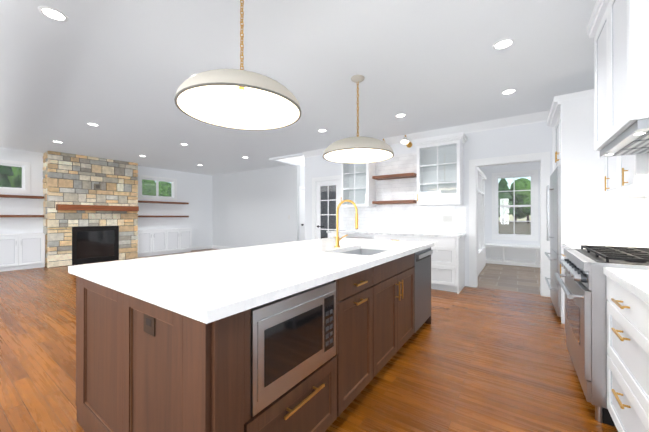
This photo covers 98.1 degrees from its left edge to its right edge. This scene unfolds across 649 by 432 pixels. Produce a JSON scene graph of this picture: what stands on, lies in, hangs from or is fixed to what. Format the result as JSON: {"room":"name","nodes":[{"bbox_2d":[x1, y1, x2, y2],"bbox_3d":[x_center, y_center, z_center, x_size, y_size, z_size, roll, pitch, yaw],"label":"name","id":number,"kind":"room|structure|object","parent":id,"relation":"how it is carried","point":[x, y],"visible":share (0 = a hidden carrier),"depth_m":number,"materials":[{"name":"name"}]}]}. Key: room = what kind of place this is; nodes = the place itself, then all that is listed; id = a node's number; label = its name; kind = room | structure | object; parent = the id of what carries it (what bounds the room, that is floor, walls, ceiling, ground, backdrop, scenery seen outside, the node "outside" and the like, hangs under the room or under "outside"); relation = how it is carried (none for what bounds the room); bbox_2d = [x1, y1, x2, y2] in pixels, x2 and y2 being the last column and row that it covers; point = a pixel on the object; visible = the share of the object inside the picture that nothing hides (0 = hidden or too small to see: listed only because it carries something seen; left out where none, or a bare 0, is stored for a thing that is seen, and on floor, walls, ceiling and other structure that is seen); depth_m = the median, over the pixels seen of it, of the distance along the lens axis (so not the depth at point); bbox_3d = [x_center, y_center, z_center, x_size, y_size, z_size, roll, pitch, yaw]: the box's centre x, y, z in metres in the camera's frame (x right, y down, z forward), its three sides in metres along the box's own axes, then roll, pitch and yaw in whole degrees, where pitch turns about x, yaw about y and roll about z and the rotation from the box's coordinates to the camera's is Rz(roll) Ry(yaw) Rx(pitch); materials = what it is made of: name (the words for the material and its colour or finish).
{"room":"kitchen and living room","nodes":[
{"label":"kitchen and living room","id":0,"kind":"room"},
{"bbox_2d":[0,121,551,285],"bbox_3d":[-3.612,-0.181,2.545,10.920,2.800,1.890,0,0,35],"label":"wall","id":1,"kind":"structure","parent":0,"point":[248,208],"depth_m":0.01,"materials":[{"name":"white paint"}]},
{"bbox_2d":[0,163,24,189],"bbox_3d":[-7.519,-0.917,6.364,0.150,0.581,1.022,0,0,35],"label":"window","id":2,"kind":"structure","parent":1,"relation":"in","point":[23,177],"depth_m":6.66,"materials":[{"name":"white"}]},
{"bbox_2d":[0,215,43,216],"bbox_3d":[-7.386,0.004,6.182,0.267,0.055,1.737,0,0,35],"label":"shelf","id":3,"kind":"object","parent":1,"relation":"attached to","point":[21,215],"visible":1,"depth_m":6.51,"materials":[{"name":"brown wood"}]},
{"bbox_2d":[0,194,43,198],"bbox_3d":[-7.386,-0.451,6.184,0.267,0.055,1.737,0,0,35],"label":"shelf","id":4,"kind":"object","parent":1,"relation":"attached to","point":[21,196],"visible":1,"depth_m":6.51,"materials":[{"name":"brown wood"}]},
{"bbox_2d":[142,178,173,197],"bbox_3d":[-5.505,-0.907,9.275,0.150,0.581,1.022,0,0,35],"label":"window","id":5,"kind":"structure","parent":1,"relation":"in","point":[157,192],"depth_m":9.29,"materials":[{"name":"white"}]},
{"bbox_2d":[138,215,188,216],"bbox_3d":[-5.308,0.014,9.186,0.267,0.055,1.677,0,0,35],"label":"shelf","id":6,"kind":"object","parent":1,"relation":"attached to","point":[161,216],"visible":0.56,"depth_m":9.04,"materials":[{"name":"brown wood"}]},
{"bbox_2d":[138,200,188,203],"bbox_3d":[-5.308,-0.441,9.188,0.267,0.055,1.677,0,0,35],"label":"shelf","id":7,"kind":"object","parent":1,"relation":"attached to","point":[161,202],"visible":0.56,"depth_m":9.08,"materials":[{"name":"brown wood"}]},
{"bbox_2d":[0,110,549,296],"bbox_3d":[-1.853,-0.173,4.946,10.780,2.800,11.800,0,0,35],"label":"trim","id":8,"kind":"structure","parent":1,"relation":"attached to","point":[543,158],"depth_m":4.87,"materials":[{"name":"white"}]},
{"bbox_2d":[301,190,304,240],"bbox_3d":[-0.506,0.210,8.913,0.100,2.042,0.790,0,0,35],"label":"hall door","id":9,"kind":"structure","parent":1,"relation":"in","point":[302,215],"depth_m":8.67,"materials":[{"name":"white wood"}]},
{"bbox_2d":[315,179,338,238],"bbox_3d":[0.097,0.198,6.647,0.688,2.068,0.179,0,0,35],"label":"pantry door","id":10,"kind":"structure","parent":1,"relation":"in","point":[326,198],"depth_m":6.68,"materials":[{"name":"white wood"}]},
{"bbox_2d":[341,162,374,207],"bbox_3d":[0.692,-0.779,5.928,0.770,1.180,0.387,0,0,35],"label":"upper cabinet","id":11,"kind":"object","parent":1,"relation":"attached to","point":[357,185],"visible":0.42,"depth_m":5.98,"materials":[{"name":"white wood"}]},
{"bbox_2d":[372,200,416,203],"bbox_3d":[1.373,-0.268,5.505,0.824,0.055,0.290,0,0,35],"label":"shelf","id":12,"kind":"object","parent":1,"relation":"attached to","point":[397,202],"visible":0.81,"depth_m":5.40,"materials":[{"name":"brown wood"}]},
{"bbox_2d":[372,173,416,179],"bbox_3d":[1.373,-0.768,5.507,0.824,0.055,0.290,0,0,35],"label":"shelf","id":13,"kind":"object","parent":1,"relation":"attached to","point":[397,176],"visible":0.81,"depth_m":5.42,"materials":[{"name":"brown wood"}]},
{"bbox_2d":[343,152,465,233],"bbox_3d":[1.432,-0.456,5.644,2.530,1.529,0.010,0,0,35],"label":"tile backsplash","id":14,"kind":"structure","parent":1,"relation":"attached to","point":[414,217],"depth_m":5.57,"materials":[{"name":"white tile"}]},
{"bbox_2d":[401,135,411,147],"bbox_3d":[1.558,-1.429,5.346,0.150,0.194,0.347,0,0,35],"label":"sconce","id":15,"kind":"object","parent":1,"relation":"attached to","point":[404,140],"visible":0.98,"depth_m":5.32,"materials":[{"name":"white glass"}]},
{"bbox_2d":[412,132,466,205],"bbox_3d":[2.036,-0.783,4.998,0.840,1.180,0.387,0,0,35],"label":"upper cabinet","id":16,"kind":"object","parent":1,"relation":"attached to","point":[439,170],"visible":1,"depth_m":5.04,"materials":[{"name":"white wood"}]},
{"bbox_2d":[496,174,532,236],"bbox_3d":[5.021,-0.264,7.456,0.810,1.600,0.060,0,0,35],"label":"window","id":17,"kind":"structure","parent":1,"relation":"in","point":[510,205],"depth_m":7.44,"materials":[{"name":"white"}]},
{"bbox_2d":[587,0,648,150],"bbox_3d":[2.164,-1.058,1.798,0.582,1.045,0.959,0,0,35],"label":"upper cabinet","id":18,"kind":"object","parent":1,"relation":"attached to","point":[618,30],"visible":1,"depth_m":1.78,"materials":[{"name":"white wood"}]},
{"bbox_2d":[600,118,648,156],"bbox_3d":[2.203,-0.503,1.794,0.499,0.061,0.902,0,0,35],"label":"liner","id":19,"kind":"object","parent":18,"relation":"attached to","point":[633,139],"visible":1,"depth_m":1.86,"materials":[{"name":"silver metal"}]},
{"bbox_2d":[605,153,648,197],"bbox_3d":[2.809,-0.787,2.533,0.357,1.188,0.977,0,0,35],"label":"upper cabinet","id":20,"kind":"object","parent":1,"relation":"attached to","point":[626,175],"visible":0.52,"depth_m":2.43,"materials":[{"name":"white wood"}]},
{"bbox_2d":[645,196,648,245],"bbox_3d":[1.836,-0.098,0.816,0.006,0.779,4.905,0,0,35],"label":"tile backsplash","id":21,"kind":"structure","parent":1,"relation":"attached to","point":[647,218],"depth_m":2.79,"materials":[{"name":"white tile"}]},
{"bbox_2d":[0,0,595,175],"bbox_3d":[-1.853,-1.633,4.951,11.080,0.120,12.100,0,0,35],"label":"ceiling","id":22,"kind":"structure","parent":0,"point":[118,72],"depth_m":3.00,"materials":[{"name":"white paint"}]},
{"bbox_2d":[38,6,68,21],"bbox_3d":[-2.117,-1.579,2.200,0.174,0.006,0.169,0,0,35],"label":"recessed light","id":23,"kind":"object","parent":22,"relation":"in","point":[53,14],"depth_m":2.20,"materials":[{"name":"white"}]},
{"bbox_2d":[174,0,301,129],"bbox_3d":[-0.557,-1.141,1.901,0.804,0.882,0.804,0,0,35],"label":"pendant light","id":24,"kind":"object","parent":22,"relation":"hanging from","point":[241,99],"visible":1,"depth_m":2.00,"materials":[{"name":"beige paint"}]},
{"bbox_2d":[323,75,393,163],"bbox_3d":[0.381,-1.127,3.222,0.804,0.902,0.804,0,0,35],"label":"pendant light","id":25,"kind":"object","parent":22,"relation":"hanging from","point":[355,150],"visible":1,"depth_m":3.21,"materials":[{"name":"beige paint"}]},
{"bbox_2d":[395,113,405,117],"bbox_3d":[1.192,-1.571,4.405,0.158,0.006,0.170,0,0,35],"label":"recessed light","id":26,"kind":"object","parent":22,"relation":"in","point":[401,115],"depth_m":4.41,"materials":[{"name":"white"}]},
{"bbox_2d":[492,38,514,49],"bbox_3d":[1.640,-1.578,2.584,0.171,0.006,0.175,0,0,35],"label":"recessed light","id":27,"kind":"object","parent":22,"relation":"in","point":[504,43],"depth_m":2.59,"materials":[{"name":"white"}]},
{"bbox_2d":[501,89,516,94],"bbox_3d":[2.332,-1.574,3.562,0.159,0.006,0.170,0,0,35],"label":"recessed light","id":28,"kind":"object","parent":22,"relation":"in","point":[509,91],"depth_m":3.56,"materials":[{"name":"white"}]},
{"bbox_2d":[0,248,617,431],"bbox_3d":[-2.024,1.276,4.695,11.080,0.100,11.500,0,0,35],"label":"floor","id":29,"kind":"structure","parent":0,"point":[476,359],"depth_m":2.23,"materials":[{"name":"brown wood"}]},
{"bbox_2d":[0,233,45,271],"bbox_3d":[-7.111,0.842,6.481,0.376,0.781,0.927,0,0,35],"label":"base cabinet","id":30,"kind":"object","parent":29,"relation":"on","point":[22,251],"depth_m":6.45,"materials":[{"name":"white wood"}]},
{"bbox_2d":[43,151,137,267],"bbox_3d":[-6.228,-0.162,7.621,0.535,2.797,1.926,0,0,35],"label":"stone fireplace","id":31,"kind":"object","parent":29,"relation":"on","point":[72,179],"visible":0.96,"depth_m":7.26,"materials":[{"name":"beige stone"}]},
{"bbox_2d":[72,226,118,264],"bbox_3d":[-6.186,0.756,7.577,0.336,0.956,0.996,0,0,35],"label":"fireplace insert","id":32,"kind":"object","parent":31,"relation":"in","point":[93,244],"visible":0.96,"depth_m":7.46,"materials":[{"name":"black metal"}]},
{"bbox_2d":[56,204,138,210],"bbox_3d":[-5.928,-0.209,7.474,0.158,0.140,1.740,0,0,35],"label":"mantel","id":33,"kind":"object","parent":31,"relation":"attached to","point":[93,207],"depth_m":7.31,"materials":[{"name":"brown wood"}]},
{"bbox_2d":[136,229,167,256],"bbox_3d":[-5.476,0.850,8.844,0.376,0.781,0.927,0,0,35],"label":"base cabinet","id":34,"kind":"object","parent":29,"relation":"on","point":[152,242],"depth_m":8.75,"materials":[{"name":"white wood"}]},
{"bbox_2d":[100,285,250,431],"bbox_3d":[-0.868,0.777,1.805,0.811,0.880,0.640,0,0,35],"label":"island end panel","id":35,"kind":"object","parent":29,"relation":"on","point":[143,366],"depth_m":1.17,"materials":[{"name":"brown wood"}]},
{"bbox_2d":[168,228,191,253],"bbox_3d":[-5.015,0.853,9.509,0.376,0.781,0.927,0,0,35],"label":"base cabinet","id":36,"kind":"object","parent":29,"relation":"on","point":[179,239],"depth_m":9.45,"materials":[{"name":"white wood"}]},
{"bbox_2d":[168,341,339,431],"bbox_3d":[-0.321,0.984,1.426,0.520,0.463,0.640,0,0,35],"label":"base cabinet","id":37,"kind":"object","parent":29,"relation":"on","point":[214,395],"depth_m":1.02,"materials":[{"name":"brown wood"}]},
{"bbox_2d":[251,281,335,416],"bbox_3d":[-0.290,0.548,1.406,0.476,0.390,0.572,0,0,35],"label":"built-in microwave","id":38,"kind":"object","parent":37,"relation":"in","point":[293,339],"visible":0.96,"depth_m":1.20,"materials":[{"name":"silver metal"}]},
{"bbox_2d":[328,233,347,237],"bbox_3d":[0.419,0.791,5.969,0.449,0.880,0.621,0,0,35],"label":"base cabinet","id":39,"kind":"object","parent":29,"relation":"on","point":[333,235],"depth_m":5.74,"materials":[{"name":"white wood"}]},
{"bbox_2d":[326,230,465,237],"bbox_3d":[1.256,0.328,5.387,2.530,0.039,0.629,0,0,35],"label":"countertop","id":40,"kind":"structure","parent":39,"relation":"on","point":[430,234],"depth_m":5.03,"materials":[{"name":"stone"}]},
{"bbox_2d":[333,265,379,413],"bbox_3d":[-0.327,0.778,2.131,1.331,0.880,0.511,0,0,35],"label":"base cabinet","id":41,"kind":"object","parent":29,"relation":"on","point":[357,294],"depth_m":1.74,"materials":[{"name":"brown wood"}]},
{"bbox_2d":[348,234,375,239],"bbox_3d":[0.851,0.790,5.670,0.720,0.880,0.621,0,0,35],"label":"base cabinet","id":42,"kind":"object","parent":29,"relation":"on","point":[355,236],"depth_m":5.38,"materials":[{"name":"white wood"}]},
{"bbox_2d":[380,253,413,369],"bbox_3d":[0.028,0.780,2.644,1.331,0.880,0.981,0,0,35],"label":"base cabinet","id":43,"kind":"object","parent":29,"relation":"on","point":[397,275],"depth_m":2.26,"materials":[{"name":"brown wood"}]},
{"bbox_2d":[68,237,433,323],"bbox_3d":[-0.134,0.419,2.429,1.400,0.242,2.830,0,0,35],"label":"countertop","id":44,"kind":"structure","parent":43,"relation":"on","point":[206,287],"depth_m":1.50,"materials":[{"name":"white stone"}]},
{"bbox_2d":[334,200,357,246],"bbox_3d":[0.219,0.071,2.691,0.253,0.454,0.110,0,0,35],"label":"brass faucet","id":45,"kind":"object","parent":44,"relation":"on","point":[338,239],"visible":1,"depth_m":2.71,"materials":[{"name":"gold metal"}]},
{"bbox_2d":[376,235,420,241],"bbox_3d":[1.444,0.789,5.260,0.839,0.880,0.621,0,0,35],"label":"base cabinet","id":46,"kind":"object","parent":29,"relation":"on","point":[378,237],"depth_m":4.97,"materials":[{"name":"white wood"}]},
{"bbox_2d":[413,247,432,332],"bbox_3d":[0.784,0.785,3.086,0.650,0.872,0.595,0,0,35],"label":"dishwasher","id":47,"kind":"object","parent":29,"relation":"on","point":[422,286],"visible":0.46,"depth_m":2.87,"materials":[{"name":"silver metal"}]},
{"bbox_2d":[420,237,463,293],"bbox_3d":[2.011,0.787,4.868,0.660,0.880,0.621,0,0,35],"label":"base cabinet","id":48,"kind":"object","parent":29,"relation":"on","point":[448,264],"depth_m":4.57,"materials":[{"name":"white wood"}]},
{"bbox_2d":[545,166,560,316],"bbox_3d":[3.212,0.322,3.483,0.726,1.800,0.952,0,0,35],"label":"refrigerator","id":49,"kind":"object","parent":29,"relation":"on","point":[554,285],"visible":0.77,"depth_m":3.45,"materials":[{"name":"silver metal"}]},
{"bbox_2d":[560,247,566,314],"bbox_3d":[2.843,0.780,2.822,0.637,0.880,0.454,0,0,35],"label":"base cabinet","id":50,"kind":"object","parent":29,"relation":"on","point":[563,255],"depth_m":3.14,"materials":[{"name":"white"}]},
{"bbox_2d":[562,243,648,303],"bbox_3d":[1.572,0.313,0.997,0.649,0.039,4.905,0,0,35],"label":"countertop","id":51,"kind":"structure","parent":50,"relation":"on","point":[635,282],"depth_m":1.40,"materials":[{"name":"white stone"}]},
{"bbox_2d":[547,89,645,323],"bbox_3d":[3.308,-0.078,3.567,0.717,2.600,1.289,0,0,35],"label":"surround panel","id":52,"kind":"object","parent":29,"relation":"on","point":[591,213],"visible":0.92,"depth_m":3.10,"materials":[{"name":"white wood"}]},
{"bbox_2d":[554,245,648,426],"bbox_3d":[2.081,0.724,1.875,0.795,0.985,0.910,0,0,35],"label":"range","id":53,"kind":"object","parent":29,"relation":"on","point":[583,286],"visible":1,"depth_m":1.69,"materials":[{"name":"silver metal"}]},
{"bbox_2d":[606,276,648,431],"bbox_3d":[1.660,0.774,1.112,0.637,0.880,0.816,0,0,35],"label":"base cabinet","id":54,"kind":"object","parent":29,"relation":"on","point":[628,360],"depth_m":1.32,"materials":[{"name":"white wood"}]},
{"bbox_2d":[477,263,539,293],"bbox_3d":[4.143,1.281,6.006,2.430,0.100,3.525,0,0,35],"label":"floor","id":55,"kind":"structure","parent":0,"point":[525,279],"depth_m":5.54,"materials":[{"name":"tile"}]},
{"bbox_2d":[477,167,485,274],"bbox_3d":[3.298,0.122,6.306,0.397,2.220,2.160,0,0,35],"label":"locker","id":56,"kind":"object","parent":55,"relation":"on","point":[481,177],"visible":0.23,"depth_m":6.53,"materials":[{"name":"white wood"}]},
{"bbox_2d":[485,243,539,267],"bbox_3d":[4.923,0.990,7.135,2.090,0.490,0.477,0,0,35],"label":"bench","id":57,"kind":"object","parent":55,"relation":"on","point":[517,255],"visible":0.38,"depth_m":7.25,"materials":[{"name":"white wood"}]},
{"label":"outside","id":58,"kind":"structure","parent":0,"visible":0},
{"bbox_2d":[499,221,530,234],"bbox_3d":[3.281,1.572,39.936,120.000,0.250,150.000,0,0,35],"label":"ground","id":59,"kind":"structure","parent":58,"point":[525,230],"depth_m":32.48,"materials":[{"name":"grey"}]},
{"bbox_2d":[0,165,13,186],"bbox_3d":[-29.495,-6.069,25.407,2.290,14.932,2.408,0,0,35],"label":"tree","id":60,"kind":"object","parent":59,"relation":"on","point":[10,171],"depth_m":25.34,"materials":[{"name":"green plant"}]},
{"bbox_2d":[7,167,21,187],"bbox_3d":[-38.194,-2.836,34.409,6.598,8.528,7.106,0,0,35],"label":"tree","id":61,"kind":"object","parent":59,"relation":"on","point":[16,180],"depth_m":32.63,"materials":[{"name":"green plant"}]},
{"bbox_2d":[142,180,155,195],"bbox_3d":[-23.283,-3.975,37.913,5.181,10.830,5.103,0,0,35],"label":"tree","id":62,"kind":"object","parent":59,"relation":"on","point":[150,185],"depth_m":36.45,"materials":[{"name":"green plant"}]},
{"bbox_2d":[155,181,170,196],"bbox_3d":[-28.047,-2.309,47.714,6.533,7.565,7.156,0,0,35],"label":"tree","id":63,"kind":"object","parent":59,"relation":"on","point":[165,184],"depth_m":46.02,"materials":[{"name":"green plant"}]},
{"bbox_2d":[498,179,517,222],"bbox_3d":[37.719,-3.473,59.462,5.287,9.974,5.559,0,0,35],"label":"tree","id":64,"kind":"object","parent":59,"relation":"on","point":[509,210],"depth_m":58.29,"materials":[{"name":"green plant"}]},
{"bbox_2d":[506,192,526,222],"bbox_3d":[42.823,-2.504,63.302,6.394,8.062,4.565,0,0,35],"label":"tree","id":65,"kind":"object","parent":59,"relation":"on","point":[518,212],"depth_m":61.97,"materials":[{"name":"green plant"}]},
{"bbox_2d":[510,178,530,222],"bbox_3d":[42.401,-3.302,58.904,6.104,9.628,6.162,0,0,35],"label":"tree","id":66,"kind":"object","parent":59,"relation":"on","point":[524,201],"depth_m":57.41,"materials":[{"name":"green plant"}]}
]}

